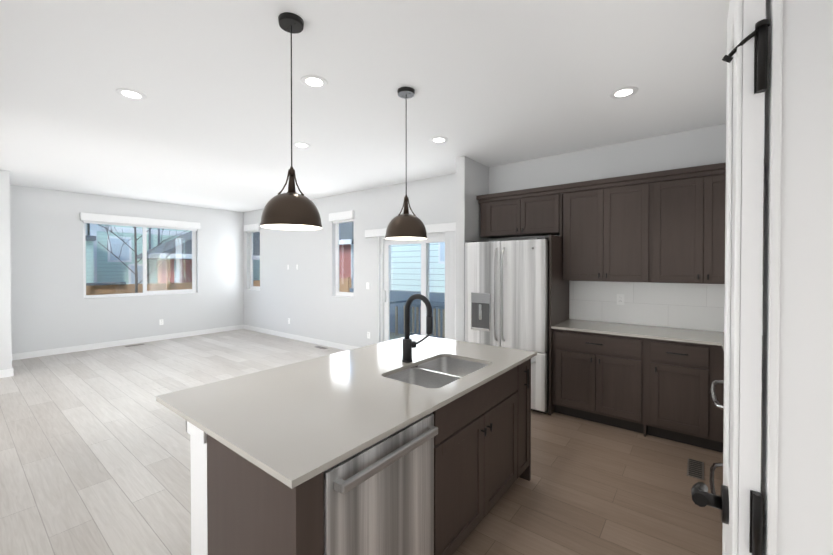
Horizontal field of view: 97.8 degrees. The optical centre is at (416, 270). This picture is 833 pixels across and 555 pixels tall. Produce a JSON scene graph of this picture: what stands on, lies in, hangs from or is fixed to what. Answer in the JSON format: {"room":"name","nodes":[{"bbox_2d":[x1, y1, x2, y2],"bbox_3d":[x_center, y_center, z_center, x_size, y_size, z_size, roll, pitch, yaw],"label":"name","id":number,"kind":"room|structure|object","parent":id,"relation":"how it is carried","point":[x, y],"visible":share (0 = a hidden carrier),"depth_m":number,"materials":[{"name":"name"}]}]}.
{"room":"kitchen","nodes":[
{"label":"kitchen","id":0,"kind":"room"},
{"bbox_2d":[0,170,13,377],"bbox_3d":[-6.147,0.045,5.360,1.269,2.841,0.163,0,1,38],"label":"wall","id":1,"kind":"structure","parent":0,"point":[6,368],"depth_m":4.99,"materials":[{"name":"white paint"}]},
{"bbox_2d":[10,185,243,353],"bbox_3d":[-6.549,0.037,6.010,0.160,2.843,7.708,0,1,38],"label":"wall","id":2,"kind":"structure","parent":0,"point":[52,307],"depth_m":6.62,"materials":[{"name":"white paint"}]},
{"bbox_2d":[12,325,243,360],"bbox_3d":[-5.411,1.392,7.341,0.018,0.105,3.840,0,1,38],"label":"baseboard","id":3,"kind":"structure","parent":2,"relation":"attached to","point":[33,354],"depth_m":6.93,"materials":[{"name":"white paint"}]},
{"bbox_2d":[80,212,200,298],"bbox_3d":[-5.465,-0.270,7.337,0.190,1.552,1.980,0,1,38],"label":"window","id":4,"kind":"structure","parent":2,"relation":"in","point":[144,224],"depth_m":7.32,"materials":[{"name":"clear glass"}]},
{"bbox_2d":[0,329,722,554],"bbox_3d":[-2.701,1.550,3.035,9.907,0.120,7.708,0,1,38],"label":"floor","id":5,"kind":"structure","parent":0,"point":[95,454],"depth_m":2.70,"materials":[{"name":"brown wood"}]},
{"bbox_2d":[183,354,536,554],"bbox_3d":[-0.070,1.055,2.059,0.812,0.891,1.924,0,1,38],"label":"kitchen island","id":6,"kind":"object","parent":5,"relation":"on","point":[482,443],"depth_m":1.66,"materials":[{"name":"brown wood"}]},
{"bbox_2d":[156,334,535,489],"bbox_3d":[-0.183,0.596,2.147,1.101,0.022,1.972,0,1,38],"label":"island countertop","id":7,"kind":"structure","parent":6,"relation":"on","point":[292,421],"depth_m":1.64,"materials":[{"name":"white stone"}]},
{"bbox_2d":[402,294,432,362],"bbox_3d":[0.033,0.364,2.317,0.230,0.437,0.162,0,1,38],"label":"faucet","id":8,"kind":"object","parent":7,"relation":"on","point":[409,344],"visible":1,"depth_m":2.30,"materials":[{"name":"black metal"}]},
{"bbox_2d":[385,357,488,387],"bbox_3d":[0.141,0.708,2.176,0.451,0.200,0.721,0,1,38],"label":"sink","id":9,"kind":"object","parent":7,"relation":"in","point":[439,372],"visible":0.23,"depth_m":2.27,"materials":[{"name":"silver metal"}]},
{"bbox_2d":[324,412,437,554],"bbox_3d":[-0.268,1.063,1.536,0.505,0.886,0.600,0,1,38],"label":"dishwasher","id":10,"kind":"object","parent":5,"relation":"on","point":[379,498],"visible":0.54,"depth_m":1.39,"materials":[{"name":"silver metal"}]},
{"bbox_2d":[465,237,548,413],"bbox_3d":[1.122,0.569,4.197,0.932,1.818,0.773,0,1,38],"label":"refrigerator","id":11,"kind":"object","parent":5,"relation":"on","point":[506,294],"visible":0.75,"depth_m":3.87,"materials":[{"name":"silver metal"}]},
{"bbox_2d":[476,186,551,414],"bbox_3d":[1.182,0.296,4.262,0.986,2.362,0.654,0,1,38],"label":"upper cabinet","id":12,"kind":"object","parent":5,"relation":"on","point":[525,212],"depth_m":4.22,"materials":[{"name":"brown wood"}]},
{"bbox_2d":[552,173,647,413],"bbox_3d":[1.885,0.302,3.716,0.840,2.362,0.654,0,1,38],"label":"upper cabinet","id":13,"kind":"object","parent":5,"relation":"on","point":[601,225],"depth_m":3.73,"materials":[{"name":"brown wood"}]},
{"bbox_2d":[551,319,762,452],"bbox_3d":[2.182,1.032,3.128,1.991,0.914,1.231,0,1,38],"label":"base cabinet","id":14,"kind":"object","parent":5,"relation":"on","point":[655,381],"visible":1,"depth_m":3.27,"materials":[{"name":"brown wood"}]},
{"bbox_2d":[687,458,703,479],"bbox_3d":[2.096,1.490,2.732,0.100,0.006,0.300,0,1,38],"label":"floor vent","id":15,"kind":"object","parent":5,"relation":"in","point":[695,468],"visible":1,"depth_m":2.72,"materials":[{"name":"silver metal"}]},
{"bbox_2d":[648,162,763,283],"bbox_3d":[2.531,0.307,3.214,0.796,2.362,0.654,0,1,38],"label":"upper cabinet","id":16,"kind":"object","parent":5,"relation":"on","point":[666,226],"depth_m":3.28,"materials":[{"name":"brown wood"}]},
{"bbox_2d":[709,380,761,510],"bbox_3d":[2.053,1.015,1.963,0.732,0.972,0.760,0,1,38],"label":"range","id":17,"kind":"object","parent":5,"relation":"on","point":[719,406],"depth_m":2.19,"materials":[{"name":"silver metal"}]},
{"bbox_2d":[760,392,761,492],"bbox_3d":[1.405,1.054,1.048,0.666,0.914,1.475,0,1,38],"label":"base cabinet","id":18,"kind":"object","parent":5,"relation":"on","point":[761,424],"depth_m":1.46,"materials":[{"name":"brown wood"}]},
{"bbox_2d":[0,0,765,211],"bbox_3d":[-2.701,-1.413,3.003,9.907,0.120,7.708,0,1,38],"label":"ceiling","id":19,"kind":"structure","parent":0,"point":[206,123],"depth_m":2.70,"materials":[{"name":"white paint"}]},
{"bbox_2d":[115,88,146,99],"bbox_3d":[-2.184,-1.348,2.787,0.190,0.003,0.190,0,1,38],"label":"recessed light","id":20,"kind":"object","parent":19,"relation":"in","point":[130,94],"visible":1,"depth_m":2.79,"materials":[{"name":"white paint"}]},
{"bbox_2d":[260,12,321,229],"bbox_3d":[-0.673,-0.786,1.959,0.319,1.108,0.319,0,1,38],"label":"pendant light","id":21,"kind":"object","parent":19,"relation":"hanging from","point":[291,209],"visible":1,"depth_m":1.89,"materials":[{"name":"brown metal"}]},
{"bbox_2d":[293,142,310,147],"bbox_3d":[-1.249,-1.361,3.954,0.190,0.003,0.190,0,1,38],"label":"recessed light","id":22,"kind":"object","parent":19,"relation":"in","point":[300,145],"visible":1,"depth_m":3.96,"materials":[{"name":"white paint"}]},
{"bbox_2d":[300,75,327,88],"bbox_3d":[-0.731,-1.346,2.601,0.190,0.003,0.190,0,1,38],"label":"recessed light","id":23,"kind":"object","parent":19,"relation":"in","point":[314,81],"visible":1,"depth_m":2.59,"materials":[{"name":"white paint"}]},
{"bbox_2d":[385,87,426,239],"bbox_3d":[-0.078,-0.794,2.739,0.319,1.108,0.319,0,1,38],"label":"pendant light","id":24,"kind":"object","parent":19,"relation":"hanging from","point":[405,225],"visible":1,"depth_m":2.66,"materials":[{"name":"brown metal"}]},
{"bbox_2d":[430,137,447,142],"bbox_3d":[0.234,-1.359,3.793,0.190,0.003,0.190,0,1,38],"label":"recessed light","id":25,"kind":"object","parent":19,"relation":"in","point":[438,139],"visible":1,"depth_m":3.77,"materials":[{"name":"white paint"}]},
{"bbox_2d":[609,87,637,98],"bbox_3d":[1.573,-1.348,2.762,0.190,0.003,0.190,0,1,38],"label":"recessed light","id":26,"kind":"object","parent":19,"relation":"in","point":[623,92],"visible":1,"depth_m":2.75,"materials":[{"name":"white paint"}]},
{"bbox_2d":[456,156,488,340],"bbox_3d":[0.720,0.052,4.636,0.120,2.841,0.631,0,1,38],"label":"wall","id":27,"kind":"structure","parent":0,"point":[472,179],"depth_m":4.41,"materials":[{"name":"white paint"}]},
{"bbox_2d":[243,116,764,346],"bbox_3d":[-0.322,0.037,5.949,9.747,2.843,0.160,0,1,38],"label":"wall","id":28,"kind":"structure","parent":0,"point":[305,300],"depth_m":6.27,"materials":[{"name":"white paint"}]},
{"bbox_2d":[244,223,259,290],"bbox_3d":[-3.834,-0.306,8.625,0.660,1.547,0.190,0,1,38],"label":"window","id":29,"kind":"structure","parent":28,"relation":"in","point":[251,229],"depth_m":8.76,"materials":[{"name":"white paint"}]},
{"bbox_2d":[244,325,359,350],"bbox_3d":[-2.460,1.390,7.513,4.465,0.105,0.014,0,1,38],"label":"baseboard","id":30,"kind":"structure","parent":28,"relation":"attached to","point":[287,335],"depth_m":7.38,"materials":[{"name":"white paint"}]},
{"bbox_2d":[329,210,353,297],"bbox_3d":[-1.327,-0.285,6.676,0.650,1.547,0.190,0,1,38],"label":"window","id":31,"kind":"structure","parent":28,"relation":"in","point":[337,218],"depth_m":6.76,"materials":[{"name":"white paint"}]},
{"bbox_2d":[365,222,455,342],"bbox_3d":[0.034,0.393,5.616,2.150,2.140,0.215,0,1,38],"label":"sliding glass door","id":32,"kind":"structure","parent":28,"relation":"in","point":[445,233],"depth_m":5.58,"materials":[{"name":"clear glass"}]},
{"bbox_2d":[569,281,762,334],"bbox_3d":[2.556,0.342,3.602,1.989,0.453,0.016,0,1,38],"label":"tile backsplash","id":33,"kind":"structure","parent":28,"relation":"attached to","point":[695,306],"depth_m":3.72,"materials":[{"name":"white tile"}]},
{"bbox_2d":[761,0,832,554],"bbox_3d":[0.893,0.097,0.419,0.716,2.841,0.126,0,1,38],"label":"wall","id":34,"kind":"structure","parent":0,"point":[797,430],"depth_m":0.58,"materials":[{"name":"white paint"}]},
{"bbox_2d":[691,0,769,554],"bbox_3d":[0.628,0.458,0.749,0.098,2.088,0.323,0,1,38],"label":"pantry door","id":35,"kind":"structure","parent":34,"relation":"in","point":[738,502],"depth_m":0.62,"materials":[{"name":"white paint"}]},
{"label":"outside","id":36,"kind":"structure","parent":0,"visible":0},
{"bbox_2d":[390,332,404,339],"bbox_3d":[-5.906,1.891,17.063,90.000,0.200,80.000,0,1,38],"label":"ground","id":37,"kind":"structure","parent":36,"point":[395,336],"depth_m":10.24,"materials":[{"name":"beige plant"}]},
{"bbox_2d":[98,224,188,292],"bbox_3d":[-7.294,-1.022,9.681,1.066,5.783,2.680,0,1,38],"label":"tree","id":38,"kind":"object","parent":37,"relation":"on","point":[135,251],"depth_m":9.65,"materials":[{"name":"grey plant"}]},
{"bbox_2d":[85,223,259,283],"bbox_3d":[-14.573,-3.162,14.944,9.050,9.950,20.700,0,1,38],"label":"house","id":39,"kind":"structure","parent":37,"relation":"on","point":[127,250],"depth_m":13.45,"materials":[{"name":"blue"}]},
{"bbox_2d":[86,280,259,297],"bbox_3d":[-9.457,1.111,8.543,0.160,1.540,14.200,0,1,38],"label":"fence","id":40,"kind":"object","parent":37,"relation":"on","point":[106,288],"depth_m":10.24,"materials":[{"name":"brown cedar wood"}]},
{"bbox_2d":[167,265,191,282],"bbox_3d":[-7.835,0.790,12.965,0.900,2.096,1.922,0,1,38],"label":"bush","id":41,"kind":"object","parent":37,"relation":"on","point":[180,274],"depth_m":12.56,"materials":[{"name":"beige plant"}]},
{"bbox_2d":[137,231,259,282],"bbox_3d":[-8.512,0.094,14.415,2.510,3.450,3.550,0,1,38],"label":"house","id":42,"kind":"structure","parent":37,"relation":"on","point":[172,262],"depth_m":13.35,"materials":[{"name":"red brick"}]},
{"bbox_2d":[339,277,350,296],"bbox_3d":[-3.523,1.027,13.194,3.300,1.610,0.110,0,1,38],"label":"fence","id":43,"kind":"object","parent":37,"relation":"on","point":[342,288],"depth_m":12.36,"materials":[{"name":"brown wood"}]},
{"bbox_2d":[339,222,353,287],"bbox_3d":[-2.080,-0.145,15.689,4.500,3.900,6.040,0,1,38],"label":"house","id":44,"kind":"structure","parent":37,"relation":"on","point":[350,229],"depth_m":12.39,"materials":[{"name":"red brick"}]},
{"bbox_2d":[350,288,444,336],"bbox_3d":[3.728,1.268,7.452,15.000,1.250,0.060,0,1,38],"label":"fence","id":45,"kind":"object","parent":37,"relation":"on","point":[405,296],"depth_m":10.55,"materials":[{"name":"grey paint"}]},
{"bbox_2d":[390,300,444,338],"bbox_3d":[0.989,1.292,6.162,4.340,1.230,1.756,0,1,38],"label":"railing","id":46,"kind":"object","parent":37,"relation":"on","point":[417,316],"depth_m":7.82,"materials":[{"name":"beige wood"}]},
{"bbox_2d":[390,242,444,292],"bbox_3d":[6.743,-1.565,10.487,14.800,6.850,7.600,0,1,38],"label":"house","id":47,"kind":"structure","parent":37,"relation":"on","point":[433,285],"depth_m":11.49,"materials":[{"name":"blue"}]}
]}

